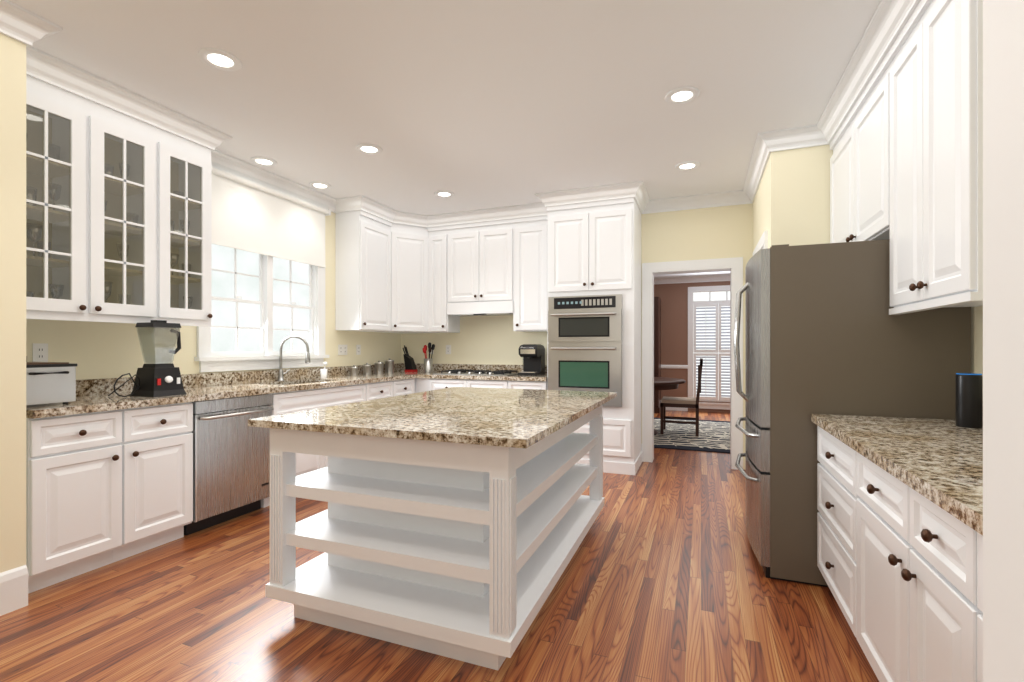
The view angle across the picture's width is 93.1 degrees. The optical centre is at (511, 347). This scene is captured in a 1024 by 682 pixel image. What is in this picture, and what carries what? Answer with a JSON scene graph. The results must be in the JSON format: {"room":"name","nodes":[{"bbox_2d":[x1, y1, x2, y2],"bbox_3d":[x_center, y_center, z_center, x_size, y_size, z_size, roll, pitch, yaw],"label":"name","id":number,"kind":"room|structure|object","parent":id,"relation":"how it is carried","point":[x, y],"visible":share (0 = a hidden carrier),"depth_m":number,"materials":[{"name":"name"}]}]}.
{"room":"kitchen","nodes":[
{"label":"kitchen","id":0,"kind":"room"},
{"bbox_2d":[0,33,25,572],"bbox_3d":[-3.325,-0.170,0.819,0.810,2.780,3.510,0,0,21],"label":"wall","id":1,"kind":"structure","parent":0,"point":[12,303],"depth_m":2.26,"materials":[{"name":"beige paint"}]},
{"bbox_2d":[0,565,27,615],"bbox_3d":[-2.939,1.125,0.667,0.018,0.190,3.509,0,0,21],"label":"baseboard","id":2,"kind":"structure","parent":1,"relation":"attached to","point":[14,589],"depth_m":2.25,"materials":[{"name":"white paint"}]},
{"bbox_2d":[0,0,62,63],"bbox_3d":[-2.901,-1.501,0.704,0.125,0.118,3.605,0,0,21],"label":"crown molding","id":3,"kind":"structure","parent":1,"relation":"attached to","point":[18,23],"depth_m":2.27,"materials":[{"name":"white paint"}]},
{"bbox_2d":[26,212,400,379],"bbox_3d":[-2.228,-0.170,4.540,0.150,2.780,4.220,0,0,21],"label":"wall","id":4,"kind":"structure","parent":0,"point":[97,350],"depth_m":3.37,"materials":[{"name":"beige paint"}]},
{"bbox_2d":[32,343,47,361],"bbox_3d":[-2.790,0.030,2.869,0.008,0.114,0.070,0,0,21],"label":"electrical outlet","id":5,"kind":"object","parent":4,"relation":"attached to","point":[39,352],"visible":0.96,"depth_m":2.87,"materials":[{"name":"white plastic"}]},
{"bbox_2d":[26,75,212,326],"bbox_3d":[-2.526,-0.818,3.039,0.381,1.325,1.152,0,0,21],"label":"upper cabinet","id":6,"kind":"object","parent":4,"relation":"attached to","point":[118,217],"visible":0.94,"depth_m":2.98,"materials":[{"name":"white wood"}]},
{"bbox_2d":[26,52,232,159],"bbox_3d":[-2.330,-1.501,2.999,0.120,0.118,1.277,0,0,21],"label":"crown molding","id":7,"kind":"structure","parent":6,"relation":"attached to","point":[66,76],"depth_m":2.95,"materials":[{"name":"white paint"}]},
{"bbox_2d":[194,244,328,371],"bbox_3d":[-2.244,-0.405,4.417,0.205,1.190,1.400,0,0,21],"label":"window","id":8,"kind":"structure","parent":4,"relation":"in","point":[224,314],"depth_m":4.37,"materials":[{"name":"glass"}]},
{"bbox_2d":[212,167,330,267],"bbox_3d":[-2.163,-1.133,4.385,0.070,0.605,1.400,0,0,21],"label":"roller shade","id":9,"kind":"object","parent":4,"relation":"attached to","point":[249,216],"visible":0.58,"depth_m":4.32,"materials":[{"name":"white fabric"}]},
{"bbox_2d":[211,152,347,212],"bbox_3d":[-2.138,-1.501,4.398,0.120,0.118,1.658,0,0,21],"label":"crown molding","id":10,"kind":"structure","parent":4,"relation":"attached to","point":[235,166],"depth_m":4.42,"materials":[{"name":"white paint"}]},
{"bbox_2d":[338,345,346,354],"bbox_3d":[-1.845,0.020,5.292,0.008,0.114,0.140,0,0,21],"label":"electrical outlet","id":11,"kind":"object","parent":4,"relation":"attached to","point":[342,349],"visible":1,"depth_m":5.28,"materials":[{"name":"white plastic"}]},
{"bbox_2d":[356,345,360,354],"bbox_3d":[-1.751,0.020,5.534,0.008,0.114,0.070,0,0,21],"label":"electrical outlet","id":12,"kind":"object","parent":4,"relation":"attached to","point":[358,349],"visible":1,"depth_m":5.53,"materials":[{"name":"white plastic"}]},
{"bbox_2d":[335,210,390,332],"bbox_3d":[-1.637,-0.835,5.389,0.330,1.290,0.548,0,0,21],"label":"upper cabinet","id":13,"kind":"object","parent":4,"relation":"attached to","point":[390,277],"depth_m":5.17,"materials":[{"name":"white paint"}]},
{"bbox_2d":[0,410,878,681],"bbox_3d":[0.299,1.245,4.069,9.600,0.050,13.400,0,0,21],"label":"floor","id":14,"kind":"structure","parent":0,"point":[662,578],"depth_m":2.19,"materials":[{"name":"brown wood"}]},
{"bbox_2d":[26,402,192,593],"bbox_3d":[-2.472,0.780,2.835,0.631,0.880,0.810,0,0,21],"label":"base cabinet","id":15,"kind":"object","parent":14,"relation":"on","point":[103,488],"depth_m":2.64,"materials":[{"name":"white paint"}]},
{"bbox_2d":[26,363,417,418],"bbox_3d":[-1.874,0.365,4.334,0.655,0.330,4.042,0,0,21],"label":"countertop","id":16,"kind":"structure","parent":15,"relation":"on","point":[92,395],"depth_m":3.59,"materials":[{"name":"beige stone"}]},
{"bbox_2d":[26,362,76,404],"bbox_3d":[-2.555,0.188,2.568,0.400,0.222,0.250,0,0,21],"label":"toaster oven","id":17,"kind":"object","parent":16,"relation":"on","point":[50,382],"visible":0.77,"depth_m":2.52,"materials":[{"name":"silver metal"}]},
{"bbox_2d":[108,320,185,396],"bbox_3d":[-2.310,0.062,3.057,0.315,0.475,0.385,0,0,21],"label":"blender","id":18,"kind":"object","parent":16,"relation":"on","point":[158,379],"visible":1,"depth_m":3.04,"materials":[{"name":"black plastic"}]},
{"bbox_2d":[277,335,309,380],"bbox_3d":[-2.005,0.091,4.455,0.243,0.416,0.186,0,0,21],"label":"gooseneck faucet","id":19,"kind":"object","parent":16,"relation":"on","point":[281,374],"visible":1,"depth_m":4.43,"materials":[{"name":"silver metal"}]},
{"bbox_2d":[320,362,326,377],"bbox_3d":[-1.894,0.219,4.881,0.072,0.160,0.072,0,0,21],"label":"soap dispenser","id":20,"kind":"object","parent":16,"relation":"on","point":[323,373],"visible":1,"depth_m":4.86,"materials":[{"name":"white paint"}]},
{"bbox_2d":[350,365,357,374],"bbox_3d":[-1.733,0.243,5.323,0.086,0.112,0.085,0,0,21],"label":"canister","id":21,"kind":"object","parent":16,"relation":"on","point":[353,370],"visible":1,"depth_m":5.29,"materials":[{"name":"silver metal"}]},
{"bbox_2d":[363,363,370,373],"bbox_3d":[-1.653,0.234,5.528,0.094,0.130,0.093,0,0,21],"label":"canister","id":22,"kind":"object","parent":16,"relation":"on","point":[366,368],"visible":1,"depth_m":5.49,"materials":[{"name":"silver metal"}]},
{"bbox_2d":[374,361,382,373],"bbox_3d":[-1.573,0.224,5.733,0.102,0.150,0.100,0,0,21],"label":"canister","id":23,"kind":"object","parent":16,"relation":"on","point":[378,367],"visible":1,"depth_m":5.69,"materials":[{"name":"silver metal"}]},
{"bbox_2d":[385,358,393,372],"bbox_3d":[-1.497,0.213,5.929,0.110,0.172,0.108,0,0,21],"label":"canister","id":24,"kind":"object","parent":16,"relation":"on","point":[389,365],"visible":1,"depth_m":5.88,"materials":[{"name":"silver metal"}]},
{"bbox_2d":[403,345,417,371],"bbox_3d":[-1.286,0.133,6.093,0.167,0.332,0.100,0,0,21],"label":"knife block","id":25,"kind":"object","parent":16,"relation":"on","point":[410,365],"visible":1,"depth_m":6.06,"materials":[{"name":"black plastic"}]},
{"bbox_2d":[423,343,434,371],"bbox_3d":[-1.029,0.116,5.991,0.140,0.368,0.129,0,0,21],"label":"utensil crock","id":26,"kind":"object","parent":16,"relation":"on","point":[428,364],"visible":1,"depth_m":5.96,"materials":[{"name":"silver metal"}]},
{"bbox_2d":[184,394,273,535],"bbox_3d":[-2.163,0.783,3.478,0.639,0.873,0.604,0,0,21],"label":"dishwasher","id":27,"kind":"object","parent":14,"relation":"on","point":[231,463],"visible":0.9,"depth_m":3.33,"materials":[{"name":"silver metal"}]},
{"bbox_2d":[261,402,329,507],"bbox_3d":[-1.903,0.900,4.296,0.631,0.640,1.098,0,0,21],"label":"base cabinet","id":28,"kind":"object","parent":14,"relation":"on","point":[305,463],"depth_m":3.96,"materials":[{"name":"white paint"}]},
{"bbox_2d":[314,381,393,405],"bbox_3d":[-1.623,0.780,5.013,0.631,0.880,0.439,0,0,21],"label":"base cabinet","id":29,"kind":"object","parent":14,"relation":"on","point":[339,395],"depth_m":4.52,"materials":[{"name":"white paint"}]},
{"bbox_2d":[394,378,414,395],"bbox_3d":[-1.462,0.780,5.426,0.631,0.880,0.447,0,0,21],"label":"base cabinet","id":30,"kind":"object","parent":14,"relation":"on","point":[405,386],"depth_m":5.30,"materials":[{"name":"white paint"}]},
{"bbox_2d":[415,378,426,392],"bbox_3d":[-1.260,0.780,5.938,0.630,0.880,0.607,0,0,21],"label":"base cabinet","id":31,"kind":"object","parent":14,"relation":"on","point":[425,384],"depth_m":5.52,"materials":[{"name":"white paint"}]},
{"bbox_2d":[248,387,616,669],"bbox_3d":[-0.206,0.766,2.774,1.290,0.908,1.910,0,0,21],"label":"kitchen island","id":32,"kind":"object","parent":14,"relation":"on","point":[456,523],"visible":1,"depth_m":2.09,"materials":[{"name":"white paint"}]},
{"bbox_2d":[427,378,506,390],"bbox_3d":[-0.377,0.780,5.582,0.959,0.880,0.630,0,0,21],"label":"base cabinet","id":33,"kind":"object","parent":14,"relation":"on","point":[432,384],"depth_m":5.31,"materials":[{"name":"white paint"}]},
{"bbox_2d":[418,364,546,380],"bbox_3d":[-0.244,0.270,5.515,1.515,0.140,0.655,0,0,21],"label":"countertop","id":34,"kind":"structure","parent":33,"relation":"on","point":[437,368],"depth_m":5.71,"materials":[{"name":"beige stone"}]},
{"bbox_2d":[433,369,517,375],"bbox_3d":[-0.382,0.280,5.559,0.910,0.040,0.495,0,0,21],"label":"gas cooktop","id":35,"kind":"object","parent":34,"relation":"in","point":[480,372],"visible":1,"depth_m":5.47,"materials":[{"name":"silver metal"}]},
{"bbox_2d":[518,344,544,375],"bbox_3d":[0.216,0.129,5.411,0.228,0.340,0.326,0,0,21],"label":"coffee maker","id":36,"kind":"object","parent":34,"relation":"on","point":[533,355],"visible":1,"depth_m":5.38,"materials":[{"name":"black plastic"}]},
{"bbox_2d":[507,380,546,389],"bbox_3d":[0.268,0.780,5.330,0.425,0.880,0.630,0,0,21],"label":"base cabinet","id":37,"kind":"object","parent":14,"relation":"on","point":[539,385],"depth_m":5.04,"materials":[{"name":"white paint"}]},
{"bbox_2d":[547,197,641,474],"bbox_3d":[0.875,-0.130,5.077,0.882,2.700,0.661,0,0,21],"label":"tall cabinet","id":38,"kind":"object","parent":14,"relation":"on","point":[593,248],"visible":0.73,"depth_m":4.76,"materials":[{"name":"white paint"}]},
{"bbox_2d":[548,294,621,406],"bbox_3d":[0.704,0.025,4.785,0.740,1.090,0.106,0,0,21],"label":"double wall oven","id":39,"kind":"object","parent":38,"relation":"in","point":[584,343],"visible":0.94,"depth_m":4.78,"materials":[{"name":"silver metal"}]},
{"bbox_2d":[654,297,660,412],"bbox_3d":[2.564,0.130,9.398,0.610,2.180,0.596,0,0,21],"label":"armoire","id":40,"kind":"object","parent":14,"relation":"on","point":[657,344],"visible":0.12,"depth_m":9.07,"materials":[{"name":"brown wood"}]},
{"bbox_2d":[654,418,729,452],"bbox_3d":[2.389,1.213,7.065,1.920,0.014,2.600,0,0,21],"label":"rug","id":41,"kind":"object","parent":14,"relation":"on","point":[714,436],"visible":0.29,"depth_m":6.61,"materials":[{"name":"grey"}]},
{"bbox_2d":[654,377,685,434],"bbox_3d":[1.796,0.825,6.974,1.320,0.760,1.320,0,0,21],"label":"round dining table","id":42,"kind":"object","parent":41,"relation":"on","point":[663,383],"visible":0.23,"depth_m":6.50,"materials":[{"name":"brown wood"}]},
{"bbox_2d":[660,358,702,436],"bbox_3d":[2.417,0.678,6.893,0.555,1.056,0.460,0,0,21],"label":"dining chair","id":43,"kind":"object","parent":41,"relation":"on","point":[685,402],"visible":1,"depth_m":6.71,"materials":[{"name":"brown wood"}]},
{"bbox_2d":[817,426,848,623],"bbox_3d":[1.721,0.797,2.038,0.629,0.844,0.664,0,0,21],"label":"base cabinet","id":44,"kind":"object","parent":14,"relation":"on","point":[832,454],"depth_m":2.15,"materials":[{"name":"white paint"}]},
{"bbox_2d":[734,239,970,586],"bbox_3d":[1.842,0.338,2.853,0.975,1.765,0.910,0,0,21],"label":"refrigerator","id":45,"kind":"object","parent":14,"relation":"on","point":[826,332],"visible":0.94,"depth_m":2.48,"materials":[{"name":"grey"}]},
{"bbox_2d":[849,447,900,681],"bbox_3d":[1.509,0.797,1.495,0.629,0.844,0.501,0,0,21],"label":"base cabinet","id":46,"kind":"object","parent":14,"relation":"on","point":[900,564],"depth_m":1.64,"materials":[{"name":"white paint"}]},
{"bbox_2d":[901,482,960,681],"bbox_3d":[1.353,0.797,1.094,0.629,0.844,0.359,0,0,21],"label":"base cabinet","id":47,"kind":"object","parent":14,"relation":"on","point":[930,535],"depth_m":1.25,"materials":[{"name":"white paint"}]},
{"bbox_2d":[811,414,982,534],"bbox_3d":[1.440,0.304,1.353,0.655,0.139,2.144,0,0,21],"label":"countertop","id":48,"kind":"structure","parent":47,"relation":"on","point":[938,462],"depth_m":1.56,"materials":[{"name":"beige stone"}]},
{"bbox_2d":[955,373,982,427],"bbox_3d":[1.937,0.222,2.057,0.084,0.226,0.084,0,0,21],"label":"speaker","id":49,"kind":"object","parent":48,"relation":"on","point":[968,400],"visible":1,"depth_m":2.03},
{"bbox_2d":[961,521,982,681],"bbox_3d":[1.175,0.797,0.638,0.629,0.844,0.620,0,0,21],"label":"base cabinet","id":50,"kind":"object","parent":14,"relation":"on","point":[971,540],"depth_m":1.05,"materials":[{"name":"white paint"}]},
{"bbox_2d":[9,0,880,214],"bbox_3d":[0.299,-1.585,4.069,9.600,0.050,13.400,0,0,21],"label":"ceiling","id":51,"kind":"structure","parent":0,"point":[476,104],"depth_m":2.84,"materials":[{"name":"white paint"}]},
{"bbox_2d":[198,48,241,70],"bbox_3d":[-1.575,-1.555,2.621,0.202,0.010,0.202,0,0,21],"label":"recessed light","id":52,"kind":"object","parent":51,"relation":"in","point":[219,59],"visible":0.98,"depth_m":2.61,"materials":[{"name":"white paint"}]},
{"bbox_2d":[250,156,276,166],"bbox_3d":[-2.071,-1.555,4.049,0.202,0.010,0.202,0,0,21],"label":"recessed light","id":53,"kind":"object","parent":51,"relation":"in","point":[263,161],"visible":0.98,"depth_m":4.04,"materials":[{"name":"white paint"}]},
{"bbox_2d":[309,182,330,188],"bbox_3d":[-1.838,-1.555,4.645,0.202,0.010,0.202,0,0,21],"label":"recessed light","id":54,"kind":"object","parent":51,"relation":"in","point":[319,185],"visible":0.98,"depth_m":4.64,"materials":[{"name":"white paint"}]},
{"bbox_2d":[356,143,381,154],"bbox_3d":[-1.118,-1.555,3.795,0.202,0.010,0.202,0,0,21],"label":"recessed light","id":55,"kind":"object","parent":51,"relation":"in","point":[368,149],"visible":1,"depth_m":3.78,"materials":[{"name":"white paint"}]},
{"bbox_2d":[434,190,453,197],"bbox_3d":[-0.685,-1.555,4.904,0.202,0.010,0.202,0,0,21],"label":"recessed light","id":56,"kind":"object","parent":51,"relation":"in","point":[445,194],"visible":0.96,"depth_m":4.90,"materials":[{"name":"white paint"}]},
{"bbox_2d":[400,203,546,227],"bbox_3d":[-0.416,-1.501,5.522,1.848,0.118,0.108,0,0,21],"label":"crown molding","id":57,"kind":"structure","parent":51,"relation":"attached to","point":[524,210],"depth_m":5.54,"materials":[{"name":"white paint"}]},
{"bbox_2d":[532,181,647,211],"bbox_3d":[0.745,-1.501,4.761,1.060,0.118,0.107,0,0,21],"label":"crown molding","id":58,"kind":"structure","parent":51,"relation":"attached to","point":[636,189],"depth_m":4.75,"materials":[{"name":"white paint"}]},
{"bbox_2d":[665,86,699,104],"bbox_3d":[1.049,-1.555,2.993,0.202,0.010,0.202,0,0,21],"label":"recessed light","id":59,"kind":"object","parent":51,"relation":"in","point":[681,95],"visible":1,"depth_m":2.99,"materials":[{"name":"white paint"}]},
{"bbox_2d":[675,161,699,170],"bbox_3d":[1.500,-1.555,4.149,0.202,0.010,0.202,0,0,21],"label":"recessed light","id":60,"kind":"object","parent":51,"relation":"in","point":[687,165],"visible":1,"depth_m":4.14,"materials":[{"name":"white paint"}]},
{"bbox_2d":[401,203,752,469],"bbox_3d":[1.399,-0.170,5.309,6.050,2.780,0.150,0,0,21],"label":"wall","id":61,"kind":"structure","parent":0,"point":[709,233],"depth_m":5.18,"materials":[{"name":"beige paint"}]},
{"bbox_2d":[391,230,426,332],"bbox_3d":[-1.199,-0.769,5.704,0.287,1.142,0.366,0,0,21],"label":"upper cabinet","id":62,"kind":"object","parent":61,"relation":"attached to","point":[408,247],"depth_m":5.69,"materials":[{"name":"white paint"}]},
{"bbox_2d":[427,226,462,332],"bbox_3d":[-0.829,-0.835,5.919,0.265,1.290,0.330,0,0,21],"label":"upper cabinet","id":63,"kind":"object","parent":61,"relation":"attached to","point":[441,318],"depth_m":5.77,"materials":[{"name":"white paint"}]},
{"bbox_2d":[446,345,450,353],"bbox_3d":[-0.797,0.020,6.076,0.070,0.114,0.008,0,0,21],"label":"electrical outlet","id":64,"kind":"object","parent":61,"relation":"attached to","point":[448,349],"visible":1,"depth_m":6.07,"materials":[{"name":"white plastic"}]},
{"bbox_2d":[447,219,514,305],"bbox_3d":[-0.319,-1.005,5.720,0.830,0.950,0.330,0,0,21],"label":"upper cabinet","id":65,"kind":"object","parent":61,"relation":"attached to","point":[480,255],"depth_m":5.55,"materials":[{"name":"white paint"}]},
{"bbox_2d":[511,215,546,331],"bbox_3d":[0.294,-0.835,5.481,0.486,1.290,0.330,0,0,21],"label":"upper cabinet","id":66,"kind":"object","parent":61,"relation":"attached to","point":[529,308],"depth_m":5.34,"materials":[{"name":"white paint"}]},
{"bbox_2d":[635,197,651,211],"bbox_3d":[1.306,-1.501,4.873,0.095,0.118,0.510,0,0,21],"label":"crown molding","id":67,"kind":"structure","parent":61,"relation":"attached to","point":[643,205],"depth_m":5.11,"materials":[{"name":"white paint"}]},
{"bbox_2d":[641,190,741,213],"bbox_3d":[1.830,-1.501,5.010,0.970,0.118,0.095,0,0,21],"label":"crown molding","id":68,"kind":"structure","parent":61,"relation":"attached to","point":[729,198],"depth_m":4.98,"materials":[{"name":"white paint"}]},
{"bbox_2d":[642,257,742,468],"bbox_3d":[1.890,0.155,5.122,0.980,2.130,0.202,0,0,21],"label":"door frame","id":69,"kind":"structure","parent":61,"relation":"attached to","point":[734,266],"depth_m":5.10,"materials":[{"name":"white paint"}]},
{"bbox_2d":[654,281,729,412],"bbox_3d":[3.841,-0.170,9.300,4.440,2.780,0.120,0,0,21],"label":"wall","id":70,"kind":"structure","parent":0,"point":[674,323],"depth_m":9.48,"materials":[{"name":"brown paint"}]},
{"bbox_2d":[661,365,687,410],"bbox_3d":[2.654,0.775,9.683,1.610,0.890,0.028,0,0,21],"label":"baseboard","id":71,"kind":"structure","parent":70,"relation":"attached to","point":[662,366],"depth_m":9.46,"materials":[{"name":"white paint"}]},
{"bbox_2d":[654,274,729,283],"bbox_3d":[3.009,-1.321,7.167,4.200,0.118,4.460,0,0,21],"label":"crown molding","id":72,"kind":"structure","parent":70,"relation":"attached to","point":[694,279],"depth_m":9.33,"materials":[{"name":"white paint"}]},
{"bbox_2d":[688,285,729,409],"bbox_3d":[3.921,-0.010,9.219,1.130,2.340,0.130,0,0,21],"label":"window","id":73,"kind":"structure","parent":70,"relation":"in","point":[704,296],"depth_m":9.32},
{"bbox_2d":[694,303,729,400],"bbox_3d":[3.909,0.075,9.188,0.880,1.830,0.036,0,0,21],"label":"shutters","id":74,"kind":"object","parent":73,"relation":"attached to","point":[704,353],"visible":0.73,"depth_m":9.22,"materials":[{"name":"white paint"}]},
{"bbox_2d":[654,271,729,277],"bbox_3d":[3.009,-1.405,7.167,4.200,0.050,4.460,0,0,21],"label":"ceiling","id":75,"kind":"structure","parent":0,"point":[692,274],"depth_m":9.11,"materials":[{"name":"white paint"}]},
{"bbox_2d":[753,159,768,250],"bbox_3d":[2.232,-0.170,4.239,0.120,2.780,1.240,0,0,21],"label":"wall","id":76,"kind":"structure","parent":0,"point":[761,213],"depth_m":4.14,"materials":[{"name":"beige paint"}]},
{"bbox_2d":[740,130,775,203],"bbox_3d":[2.097,-1.501,4.175,0.105,0.118,1.455,0,0,21],"label":"crown molding","id":77,"kind":"structure","parent":76,"relation":"attached to","point":[765,144],"depth_m":3.94,"materials":[{"name":"white paint"}]},
{"bbox_2d":[753,230,767,254],"bbox_3d":[2.118,0.155,4.197,0.063,2.130,0.940,0,0,21],"label":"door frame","id":78,"kind":"structure","parent":76,"relation":"attached to","point":[762,243],"depth_m":3.84,"materials":[{"name":"white paint"}]},
{"bbox_2d":[769,145,832,247],"bbox_3d":[2.325,-0.170,3.473,0.850,2.780,0.120,0,0,21],"label":"wall","id":79,"kind":"structure","parent":0,"point":[799,196],"depth_m":3.50,"materials":[{"name":"beige paint"}]},
{"bbox_2d":[808,0,919,146],"bbox_3d":[1.829,-1.501,2.516,0.120,0.118,2.025,0,0,21],"label":"crown molding","id":80,"kind":"structure","parent":79,"relation":"attached to","point":[886,25],"depth_m":2.56,"materials":[{"name":"white paint"}]},
{"bbox_2d":[971,306,982,375],"bbox_3d":[1.500,-0.170,0.392,0.150,2.780,6.220,0,0,21],"label":"wall","id":81,"kind":"structure","parent":0,"point":[977,340],"depth_m":2.22,"materials":[{"name":"beige paint"}]},
{"bbox_2d":[830,56,885,242],"bbox_3d":[2.192,-1.035,2.834,0.329,0.890,1.159,0,0,21],"label":"upper cabinet","id":82,"kind":"object","parent":81,"relation":"attached to","point":[858,159],"depth_m":2.75,"materials":[{"name":"white paint"}]},
{"bbox_2d":[886,0,982,311],"bbox_3d":[1.842,-0.835,1.936,0.329,1.290,0.765,0,0,21],"label":"upper cabinet","id":83,"kind":"object","parent":81,"relation":"attached to","point":[906,164],"depth_m":1.89,"materials":[{"name":"white paint"}]},
{"bbox_2d":[983,0,1023,681],"bbox_3d":[0.914,-0.170,0.314,0.885,2.780,0.150,0,0,21],"label":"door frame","id":84,"kind":"structure","parent":81,"relation":"attached to","point":[1003,340],"depth_m":0.51,"materials":[{"name":"white paint"}]}
]}

